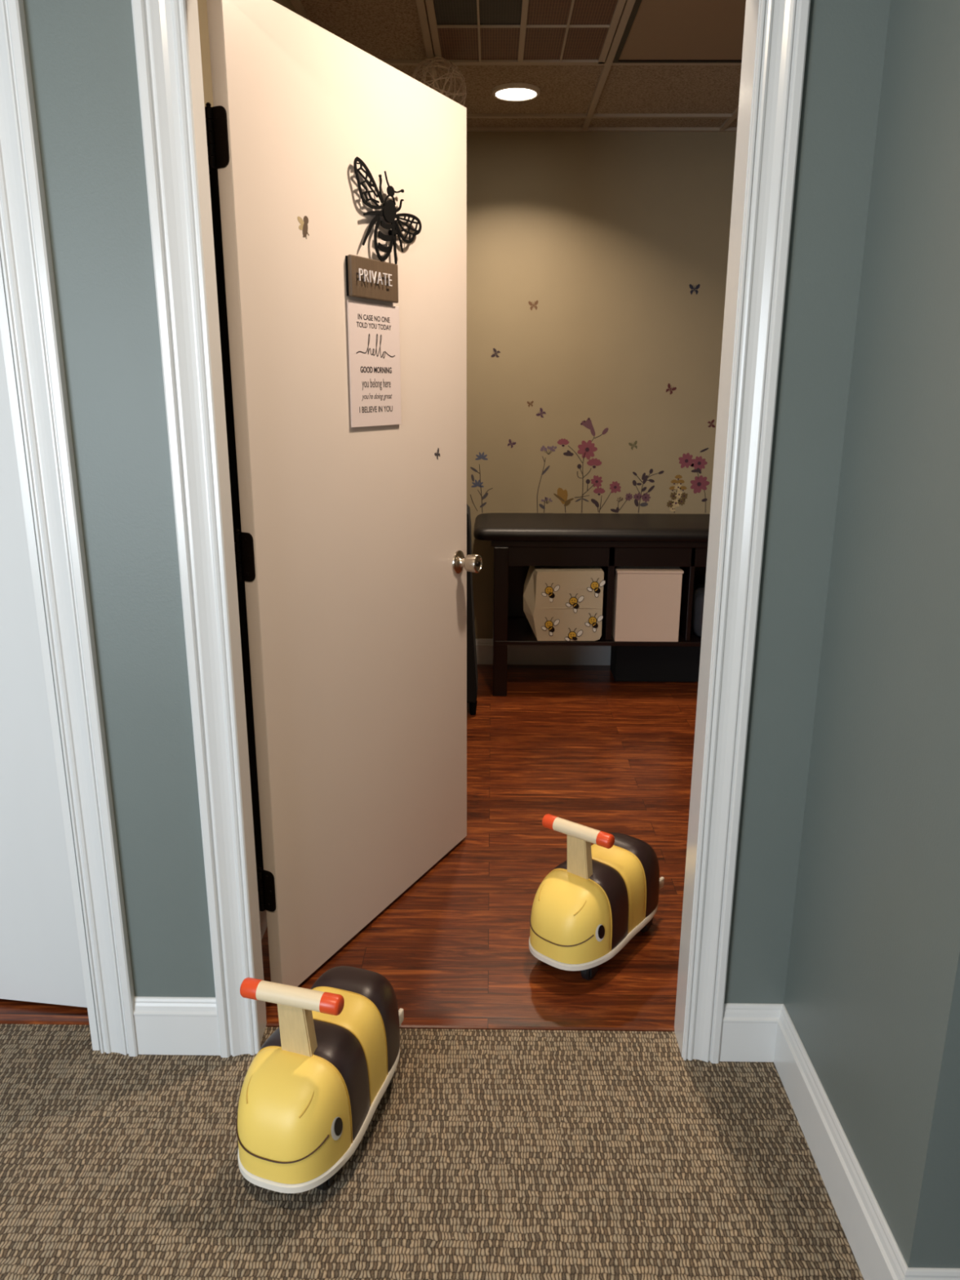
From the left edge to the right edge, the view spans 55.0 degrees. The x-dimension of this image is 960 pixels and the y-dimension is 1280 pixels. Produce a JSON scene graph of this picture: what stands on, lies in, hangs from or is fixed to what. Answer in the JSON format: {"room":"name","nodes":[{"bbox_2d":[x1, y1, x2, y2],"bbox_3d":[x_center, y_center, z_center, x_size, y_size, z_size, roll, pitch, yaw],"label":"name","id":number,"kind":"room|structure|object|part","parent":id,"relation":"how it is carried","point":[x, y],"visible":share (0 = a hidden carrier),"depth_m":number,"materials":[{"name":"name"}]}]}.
{"room":"office hallway","nodes":[
{"label":"office hallway","id":0,"kind":"room"},
{"bbox_2d":[197,0,297,153],"bbox_3d":[-0.614,-0.712,3.129,0.100,2.490,2.775,0,15,1],"label":"wall","id":1,"kind":"structure","parent":0,"point":[202,4],"depth_m":1.93,"materials":[{"name":"paint"}]},
{"bbox_2d":[257,893,266,939],"bbox_3d":[-0.561,0.422,3.446,0.016,0.135,2.765,0,15,1],"label":"baseboard","id":2,"kind":"structure","parent":1,"relation":"attached to","point":[263,916],"depth_m":2.42,"materials":[{"name":"wood"}]},
{"bbox_2d":[0,664,863,1279],"bbox_3d":[0.065,0.934,1.909,5.100,0.030,6.185,0,15,1],"label":"floor","id":3,"kind":"structure","parent":0,"point":[486,1154],"depth_m":1.82,"materials":[{"name":"carpet"}]},
{"bbox_2d":[235,965,404,1193],"bbox_3d":[-0.298,0.763,1.747,0.220,0.383,0.435,5,16,17],"label":"ride-on toy","id":4,"kind":"object","parent":3,"relation":"on","point":[309,1095],"visible":1,"depth_m":1.62,"materials":[{"name":"yellow plastic"}]},
{"bbox_3d":[-0.325,0.687,1.637,0.062,0.127,0.038,5,16,17],"label":"handle stem","id":5,"kind":"part","parent":4,"relation":"part of","materials":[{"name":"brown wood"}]},
{"bbox_3d":[-0.298,0.883,1.780,0.214,0.019,0.432,5,16,17],"label":"board","id":6,"kind":"part","parent":4,"relation":"part of","materials":[{"name":"beige paint"}]},
{"bbox_2d":[0,1014,674,1031],"bbox_3d":[-0.657,0.873,2.092,2.210,0.026,0.028,0,15,1],"label":"door threshold","id":7,"kind":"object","parent":3,"relation":"on","point":[4,1019],"depth_m":2.08,"materials":[{"name":"brown wood"}]},
{"bbox_2d":[466,504,477,715],"bbox_3d":[-0.232,-0.138,4.032,0.443,0.905,0.400,0,15,1],"label":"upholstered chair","id":8,"kind":"object","parent":3,"relation":"on","point":[472,666],"visible":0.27,"depth_m":3.96,"materials":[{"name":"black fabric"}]},
{"bbox_3d":[-0.031,0.296,4.045,0.036,0.062,0.036,0,15,1],"label":"leg","id":9,"kind":"part","parent":8,"relation":"part of","materials":[{"name":"black metal"}]},
{"bbox_2d":[473,512,710,696],"bbox_3d":[0.903,-0.178,4.417,1.860,0.785,0.534,0,15,1],"label":"table","id":10,"kind":"object","parent":3,"relation":"on","point":[520,541],"visible":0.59,"depth_m":4.15,"materials":[{"name":"black wood"}]},
{"bbox_3d":[0.099,-0.192,4.617,0.066,0.700,0.065,0,15,1],"label":"leg","id":11,"kind":"part","parent":10,"relation":"part of","materials":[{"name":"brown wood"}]},
{"bbox_3d":[0.094,-0.084,4.227,0.066,0.700,0.065,0,15,1],"label":"leg","id":12,"kind":"part","parent":10,"relation":"part of","materials":[{"name":"brown wood"}]},
{"bbox_2d":[523,565,605,641],"bbox_3d":[0.382,-0.195,4.317,0.366,0.329,0.324,0,15,1],"label":"fabric bin","id":13,"kind":"object","parent":10,"relation":"on","point":[561,602],"visible":1,"depth_m":4.17,"materials":[{"name":"fabric"}]},
{"bbox_2d":[545,621,552,630],"bbox_3d":[0.313,-0.066,4.186,0.033,0.042,0.002,0,15,1],"label":"print","id":14,"kind":"object","parent":13,"relation":"attached to","point":[548,624],"depth_m":4.19},
{"bbox_2d":[545,586,552,595],"bbox_3d":[0.311,-0.218,4.144,0.033,0.042,0.002,0,15,1],"label":"print","id":15,"kind":"object","parent":13,"relation":"attached to","point":[548,590],"depth_m":4.14},
{"bbox_2d":[541,617,559,635],"bbox_3d":[0.320,-0.060,4.188,0.083,0.090,0.002,0,15,1],"label":"print","id":16,"kind":"object","parent":13,"relation":"attached to","point":[550,626],"depth_m":4.19},
{"bbox_2d":[541,582,559,602],"bbox_3d":[0.317,-0.213,4.146,0.083,0.090,0.002,0,15,1],"label":"print","id":17,"kind":"object","parent":13,"relation":"attached to","point":[550,592],"depth_m":4.15},
{"bbox_2d":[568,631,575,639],"bbox_3d":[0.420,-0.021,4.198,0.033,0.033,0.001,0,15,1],"label":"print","id":18,"kind":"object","parent":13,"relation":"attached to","point":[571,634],"depth_m":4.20},
{"bbox_2d":[569,597,577,606],"bbox_3d":[0.421,-0.171,4.156,0.033,0.042,0.002,0,15,1],"label":"print","id":19,"kind":"object","parent":13,"relation":"attached to","point":[573,601],"depth_m":4.16},
{"bbox_2d":[564,627,582,641],"bbox_3d":[0.427,-0.024,4.196,0.083,0.064,0.002,0,15,1],"label":"print","id":20,"kind":"object","parent":13,"relation":"attached to","point":[571,633],"depth_m":4.20},
{"bbox_2d":[565,593,584,613],"bbox_3d":[0.427,-0.166,4.157,0.083,0.090,0.002,0,15,1],"label":"print","id":21,"kind":"object","parent":13,"relation":"attached to","point":[575,602],"depth_m":4.16},
{"bbox_2d":[589,617,595,626],"bbox_3d":[0.510,-0.083,4.179,0.033,0.042,0.002,0,15,1],"label":"print","id":22,"kind":"object","parent":13,"relation":"attached to","point":[592,620],"depth_m":4.18},
{"bbox_2d":[584,613,603,632],"bbox_3d":[0.517,-0.078,4.180,0.083,0.090,0.002,0,15,1],"label":"print","id":23,"kind":"object","parent":13,"relation":"attached to","point":[593,621],"depth_m":4.18},
{"bbox_2d":[591,582,598,591],"bbox_3d":[0.515,-0.239,4.136,0.033,0.042,0.002,0,15,1],"label":"print","id":24,"kind":"object","parent":13,"relation":"on","point":[594,585],"depth_m":4.14},
{"bbox_2d":[586,577,605,597],"bbox_3d":[0.521,-0.234,4.137,0.083,0.090,0.002,0,15,1],"label":"print","id":25,"kind":"object","parent":13,"relation":"attached to","point":[594,585],"depth_m":4.14},
{"bbox_2d":[494,617,701,646],"bbox_3d":[0.901,-0.043,4.433,1.660,0.020,0.468,0,15,1],"label":"shelf","id":26,"kind":"object","parent":10,"relation":"attached to","point":[520,632],"depth_m":4.22,"materials":[{"name":"brown wood"}]},
{"bbox_3d":[0.903,-0.486,4.323,1.700,0.029,0.465,0,15,1],"label":"frame","id":27,"kind":"part","parent":10,"relation":"part of","materials":[{"name":"brown wood"}]},
{"bbox_3d":[0.905,-0.320,4.589,1.600,0.432,0.020,0,15,1],"label":"panel","id":28,"kind":"part","parent":10,"relation":"part of","materials":[{"name":"brown wood"}]},
{"bbox_2d":[612,566,684,641],"bbox_3d":[0.763,-0.190,4.307,0.297,0.329,0.304,0,15,1],"label":"storage box","id":29,"kind":"object","parent":10,"relation":"on","point":[646,600],"visible":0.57,"depth_m":4.17,"materials":[{"name":"fabric"}]},
{"bbox_3d":[0.764,-0.343,4.265,0.297,0.011,0.304,0,15,1],"label":"lid","id":30,"kind":"part","parent":29,"relation":"part of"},
{"bbox_2d":[690,584,705,637],"bbox_3d":[1.090,-0.137,4.326,0.202,0.220,0.267,0,15,1],"label":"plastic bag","id":31,"kind":"object","parent":10,"relation":"on","point":[699,589],"visible":0.22,"depth_m":4.24,"materials":[{"name":"grey plastic"}]},
{"bbox_2d":[528,813,664,980],"bbox_3d":[0.298,0.604,2.331,0.220,0.383,0.435,13,20,38],"label":"ride-on toy","id":32,"kind":"object","parent":3,"relation":"on","point":[590,905],"visible":1,"depth_m":2.22,"materials":[{"name":"yellow plastic"}]},
{"bbox_3d":[0.241,0.524,2.236,0.062,0.127,0.038,13,20,38],"label":"handle stem","id":33,"kind":"part","parent":32,"relation":"part of","materials":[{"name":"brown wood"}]},
{"bbox_3d":[0.298,0.724,2.363,0.214,0.019,0.432,13,20,38],"label":"board","id":34,"kind":"part","parent":32,"relation":"part of","materials":[{"name":"beige paint"}]},
{"bbox_2d":[609,645,700,681],"bbox_3d":[0.972,0.066,4.570,0.628,0.235,0.212,0,15,1],"label":"crate","id":35,"kind":"object","parent":3,"relation":"on","point":[628,663],"visible":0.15,"depth_m":4.48,"materials":[{"name":"black fabric"}]},
{"bbox_2d":[0,0,890,1048],"bbox_3d":[-0.855,-0.328,1.733,3.246,2.490,0.127,0,15,1],"label":"wall","id":36,"kind":"structure","parent":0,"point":[82,57],"depth_m":1.66,"materials":[{"name":"paint"}]},
{"bbox_2d":[0,0,137,1056],"bbox_3d":[-1.256,-0.149,1.778,1.046,2.120,0.150,0,15,1],"label":"door frame","id":37,"kind":"structure","parent":36,"relation":"attached to","point":[25,251],"depth_m":1.70,"materials":[{"name":"white wood"}]},
{"bbox_2d":[0,329,87,1007],"bbox_3d":[-1.317,-0.167,1.882,0.914,2.073,0.103,2,16,8],"label":"door","id":38,"kind":"structure","parent":37,"relation":"in","point":[40,956],"depth_m":1.99,"materials":[{"name":"white paint"}]},
{"bbox_2d":[133,996,220,1055],"bbox_3d":[-0.647,0.828,1.975,0.180,0.135,0.016,0,15,1],"label":"baseboard","id":39,"kind":"structure","parent":36,"relation":"attached to","point":[163,1025],"depth_m":1.97,"materials":[{"name":"white wood"}]},
{"bbox_2d":[204,0,482,986],"bbox_3d":[-0.262,-0.270,2.271,0.172,2.073,0.936,8,17,26],"label":"door","id":40,"kind":"structure","parent":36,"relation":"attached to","point":[353,561],"depth_m":2.12,"materials":[{"name":"white paint"}]},
{"bbox_2d":[297,215,309,239],"bbox_3d":[-0.359,-0.840,1.873,0.001,0.044,0.036,8,17,26],"label":"decal","id":41,"kind":"object","parent":40,"relation":"attached to","point":[304,226],"visible":1,"depth_m":1.88},
{"bbox_2d":[345,254,398,302],"bbox_3d":[-0.240,-0.818,2.095,0.024,0.086,0.193,8,17,26],"label":"sign","id":42,"kind":"object","parent":40,"relation":"attached to","point":[368,278],"visible":1,"depth_m":2.08,"materials":[{"name":"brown wood"}]},
{"bbox_2d":[346,299,401,427],"bbox_3d":[-0.245,-0.641,2.154,0.007,0.274,0.212,8,17,26],"label":"poster","id":43,"kind":"object","parent":40,"relation":"attached to","point":[373,329],"visible":1,"depth_m":2.14,"materials":[{"name":"white paper"}]},
{"bbox_2d":[353,156,422,264],"bbox_3d":[-0.211,-0.971,2.116,0.018,0.199,0.278,8,17,26],"label":"bee","id":44,"kind":"object","parent":40,"relation":"attached to","point":[388,211],"visible":1,"depth_m":2.09},
{"bbox_3d":[-0.242,-0.917,2.058,0.003,0.075,0.072,8,17,26],"label":"leg","id":45,"kind":"part","parent":44,"relation":"part of","materials":[{"name":"black metal"}]},
{"bbox_3d":[-0.238,-0.952,2.055,0.003,0.021,0.075,8,17,26],"label":"leg","id":46,"kind":"part","parent":44,"relation":"part of","materials":[{"name":"black metal"}]},
{"bbox_3d":[-0.221,-1.014,2.071,0.005,0.056,0.018,8,17,26],"label":"leg","id":47,"kind":"part","parent":44,"relation":"part of","materials":[{"name":"black metal"}]},
{"bbox_3d":[-0.200,-0.922,2.142,0.003,0.090,0.019,8,17,26],"label":"leg","id":48,"kind":"part","parent":44,"relation":"part of","materials":[{"name":"black metal"}]},
{"bbox_3d":[-0.192,-0.944,2.153,0.003,0.066,0.041,8,17,26],"label":"leg","id":49,"kind":"part","parent":44,"relation":"part of","materials":[{"name":"black metal"}]},
{"bbox_3d":[-0.189,-1.006,2.139,0.003,0.037,0.043,8,17,26],"label":"leg","id":50,"kind":"part","parent":44,"relation":"part of","materials":[{"name":"black metal"}]},
{"bbox_2d":[434,448,439,459],"bbox_3d":[-0.114,-0.498,2.466,0.001,0.031,0.031,8,17,26],"label":"decal","id":51,"kind":"object","parent":40,"relation":"attached to","point":[437,453],"visible":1,"depth_m":2.47,"materials":[{"name":"plastic"}]},
{"bbox_3d":[-0.021,-0.218,2.625,0.039,0.053,0.053,8,17,26],"label":"knob","id":52,"kind":"part","parent":40,"relation":"part of","materials":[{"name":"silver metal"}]},
{"bbox_2d":[131,0,810,1063],"bbox_3d":[-0.019,-0.141,1.764,1.069,2.120,0.150,0,15,1],"label":"door frame","id":53,"kind":"structure","parent":36,"relation":"attached to","point":[161,27],"depth_m":1.67,"materials":[{"name":"white wood"}]},
{"bbox_2d":[299,0,741,127],"bbox_3d":[-0.105,-1.935,2.771,4.700,0.038,3.002,0,15,1],"label":"ceiling","id":54,"kind":"structure","parent":0,"point":[384,29],"depth_m":3.48,"materials":[{"name":"tile"}]},
{"bbox_2d":[409,56,466,106],"bbox_3d":[-0.150,-1.921,3.228,0.208,0.208,0.206,0,15,1],"label":"ornament","id":55,"kind":"object","parent":54,"relation":"hanging from","point":[449,73],"visible":0.48,"depth_m":3.18,"materials":[{"name":"brown wicker"}]},
{"bbox_2d":[492,82,540,101],"bbox_3d":[0.141,-2.132,3.591,0.186,0.016,0.186,0,15,1],"label":"recessed light","id":56,"kind":"object","parent":54,"relation":"in","point":[513,91],"visible":1,"depth_m":3.56,"materials":[{"name":"white plastic"}]},
{"bbox_2d":[425,0,626,63],"bbox_3d":[0.133,-1.867,2.631,0.590,0.015,1.270,0,15,1],"label":"recessed light","id":57,"kind":"object","parent":54,"relation":"in","point":[463,31],"visible":0.94,"depth_m":2.96,"materials":[{"name":"metal"}]},
{"bbox_3d":[-0.074,-1.909,2.771,0.128,0.004,0.308,0,15,1],"label":"louver pane","id":58,"kind":"part","parent":57,"relation":"part of","materials":[{"name":"brown plastic"}]},
{"bbox_3d":[-0.070,-1.994,3.078,0.128,0.004,0.316,0,15,1],"label":"louver pane","id":59,"kind":"part","parent":57,"relation":"part of","materials":[{"name":"brown plastic"}]},
{"bbox_3d":[0.066,-1.993,3.076,0.128,0.004,0.316,0,15,1],"label":"louver pane","id":60,"kind":"part","parent":57,"relation":"part of","materials":[{"name":"brown plastic"}]},
{"bbox_3d":[0.062,-1.908,2.769,0.128,0.004,0.308,0,15,1],"label":"louver pane","id":61,"kind":"part","parent":57,"relation":"part of","materials":[{"name":"plastic"}]},
{"bbox_3d":[0.212,-1.992,3.075,0.128,0.004,0.316,0,15,1],"label":"louver pane","id":62,"kind":"part","parent":57,"relation":"part of","materials":[{"name":"brown plastic"}]},
{"bbox_3d":[0.208,-1.907,2.767,0.128,0.004,0.308,0,15,1],"label":"louver pane","id":63,"kind":"part","parent":57,"relation":"part of","materials":[{"name":"brown plastic"}]},
{"bbox_3d":[0.348,-1.991,3.073,0.128,0.004,0.316,0,15,1],"label":"louver pane","id":64,"kind":"part","parent":57,"relation":"part of","materials":[{"name":"brown plastic"}]},
{"bbox_3d":[0.344,-1.906,2.766,0.128,0.004,0.308,0,15,1],"label":"louver pane","id":65,"kind":"part","parent":57,"relation":"part of","materials":[{"name":"brown plastic"}]},
{"bbox_2d":[613,0,746,62],"bbox_3d":[0.751,-1.869,2.642,0.584,0.012,1.237,0,15,1],"label":"tile","id":66,"kind":"object","parent":54,"relation":"in","point":[655,31],"visible":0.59,"depth_m":2.98,"materials":[{"name":"brown tile"}]},
{"bbox_2d":[466,131,737,638],"bbox_3d":[0.806,-1.085,4.498,2.905,2.490,0.100,0,15,1],"label":"wall","id":67,"kind":"structure","parent":0,"point":[610,233],"depth_m":4.33,"materials":[{"name":"paint"}]},
{"bbox_2d":[470,452,492,512],"bbox_3d":[0.007,-0.775,4.543,0.114,0.298,0.001,0,15,1],"label":"decal","id":68,"kind":"object","parent":67,"relation":"attached to","point":[480,456],"visible":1,"depth_m":4.54,"materials":[{"name":"plastic"}]},
{"bbox_2d":[491,348,500,357],"bbox_3d":[0.075,-1.365,4.379,0.046,0.043,0.001,0,15,1],"label":"decal","id":69,"kind":"object","parent":67,"relation":"attached to","point":[495,353],"visible":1,"depth_m":4.38},
{"bbox_2d":[507,439,515,448],"bbox_3d":[0.156,-0.957,4.490,0.042,0.043,0.001,0,15,1],"label":"decal","id":70,"kind":"object","parent":67,"relation":"attached to","point":[509,440],"visible":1,"depth_m":4.49},
{"bbox_2d":[290,0,741,132],"bbox_3d":[0.680,-1.909,2.781,2.929,0.014,2.775,0,15,1],"label":"grid","id":71,"kind":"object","parent":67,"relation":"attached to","point":[420,4],"depth_m":3.89,"materials":[{"name":"metal"}]},
{"bbox_2d":[527,400,533,406],"bbox_3d":[0.241,-1.137,4.439,0.031,0.031,0.001,0,15,1],"label":"decal","id":72,"kind":"object","parent":67,"relation":"attached to","point":[528,402],"visible":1,"depth_m":4.44},
{"bbox_2d":[528,300,537,311],"bbox_3d":[0.249,-1.568,4.320,0.047,0.046,0.001,0,15,1],"label":"decal","id":73,"kind":"object","parent":67,"relation":"attached to","point":[536,301],"visible":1,"depth_m":4.32},
{"bbox_2d":[536,408,546,417],"bbox_3d":[0.295,-1.097,4.450,0.048,0.047,0.001,0,15,1],"label":"decal","id":74,"kind":"object","parent":67,"relation":"attached to","point":[542,412],"visible":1,"depth_m":4.45},
{"bbox_2d":[475,638,611,665],"bbox_3d":[0.801,0.065,4.756,2.705,0.135,0.016,0,15,1],"label":"baseboard","id":75,"kind":"structure","parent":67,"relation":"attached to","point":[517,654],"depth_m":4.76,"materials":[{"name":"grey wood"}]},
{"bbox_2d":[536,445,556,512],"bbox_3d":[0.328,-0.789,4.534,0.093,0.328,0.001,0,15,1],"label":"decal","id":76,"kind":"object","parent":67,"relation":"attached to","point":[543,447],"visible":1,"depth_m":4.52,"materials":[{"name":"plastic"}]},
{"bbox_3d":[0.310,-0.765,4.541,0.057,0.278,0.001,0,15,1],"label":"stem","id":77,"kind":"part","parent":76,"relation":"part of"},
{"bbox_2d":[553,487,573,512],"bbox_3d":[0.413,-0.692,4.560,0.102,0.124,0.001,0,15,1],"label":"decal","id":78,"kind":"object","parent":67,"relation":"attached to","point":[562,495],"visible":1,"depth_m":4.55,"materials":[{"name":"paper"}]},
{"bbox_2d":[557,417,608,512],"bbox_3d":[0.498,-0.853,4.514,0.247,0.460,0.001,0,15,1],"label":"decal","id":79,"kind":"object","parent":67,"relation":"attached to","point":[586,449],"visible":1,"depth_m":4.50,"materials":[{"name":"plastic"}]},
{"bbox_3d":[0.516,-0.823,4.523,0.178,0.397,0.001,0,15,1],"label":"stem","id":80,"kind":"part","parent":79,"relation":"part of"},
{"bbox_2d":[591,480,621,512],"bbox_3d":[0.622,-0.706,4.553,0.146,0.158,0.001,0,15,1],"label":"decal","id":81,"kind":"object","parent":67,"relation":"attached to","point":[615,486],"visible":1,"depth_m":4.54},
{"bbox_3d":[0.606,-0.680,4.561,0.083,0.104,0.001,0,15,1],"label":"stem","id":82,"kind":"part","parent":81,"relation":"part of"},
{"bbox_2d":[610,493,632,512],"bbox_3d":[0.701,-0.679,4.560,0.109,0.099,0.001,0,15,1],"label":"decal","id":83,"kind":"object","parent":67,"relation":"attached to","point":[628,496],"visible":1,"depth_m":4.56},
{"bbox_2d":[628,440,637,449],"bbox_3d":[0.744,-0.947,4.485,0.044,0.046,0.001,0,15,1],"label":"decal","id":84,"kind":"object","parent":67,"relation":"attached to","point":[635,442],"visible":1,"depth_m":4.49},
{"bbox_2d":[632,468,663,512],"bbox_3d":[0.825,-0.734,4.543,0.153,0.217,0.001,0,15,1],"label":"decal","id":85,"kind":"object","parent":67,"relation":"attached to","point":[645,497],"visible":1,"depth_m":4.54,"materials":[{"name":"paper"}]},
{"bbox_3d":[0.825,-0.728,4.545,0.138,0.202,0.001,0,15,1],"label":"stem","id":86,"kind":"part","parent":85,"relation":"part of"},
{"bbox_2d":[666,383,676,394],"bbox_3d":[0.916,-1.201,4.413,0.051,0.052,0.001,0,15,1],"label":"decal","id":87,"kind":"object","parent":67,"relation":"attached to","point":[668,384],"visible":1,"depth_m":4.41},
{"bbox_2d":[666,474,688,512],"bbox_3d":[0.974,-0.720,4.545,0.102,0.188,0.001,0,15,1],"label":"decal","id":88,"kind":"object","parent":67,"relation":"attached to","point":[673,504],"visible":1,"depth_m":4.55,"materials":[{"name":"beige paper"}]},
{"bbox_2d":[678,448,709,512],"bbox_3d":[1.049,-0.783,4.527,0.161,0.316,0.001,0,15,1],"label":"decal","id":89,"kind":"object","parent":67,"relation":"attached to","point":[700,482],"visible":1,"depth_m":4.51},
{"bbox_3d":[1.086,-0.731,4.541,0.068,0.208,0.001,0,15,1],"label":"stem","id":90,"kind":"part","parent":89,"relation":"part of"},
{"bbox_2d":[688,284,700,294],"bbox_3d":[0.998,-1.633,4.293,0.051,0.048,0.001,0,15,1],"label":"decal","id":91,"kind":"object","parent":67,"relation":"attached to","point":[691,286],"visible":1,"depth_m":4.29},
{"bbox_2d":[707,419,715,427],"bbox_3d":[1.118,-1.046,4.453,0.040,0.039,0.001,0,15,1],"label":"decal","id":92,"kind":"object","parent":67,"relation":"attached to","point":[713,420],"visible":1,"depth_m":4.45},
{"bbox_2d":[783,0,959,1268],"bbox_3d":[0.703,-0.220,1.362,0.120,2.490,0.605,0,15,1],"label":"wall","id":93,"kind":"structure","parent":0,"point":[872,996],"depth_m":1.42,"materials":[{"name":"paint"}]},
{"bbox_2d":[719,1003,959,1279],"bbox_3d":[1.510,0.923,1.659,2.006,0.135,0.620,0,15,1],"label":"baseboard","id":94,"kind":"structure","parent":93,"relation":"attached to","point":[751,1032],"depth_m":1.68,"materials":[{"name":"white wood"}]}
]}

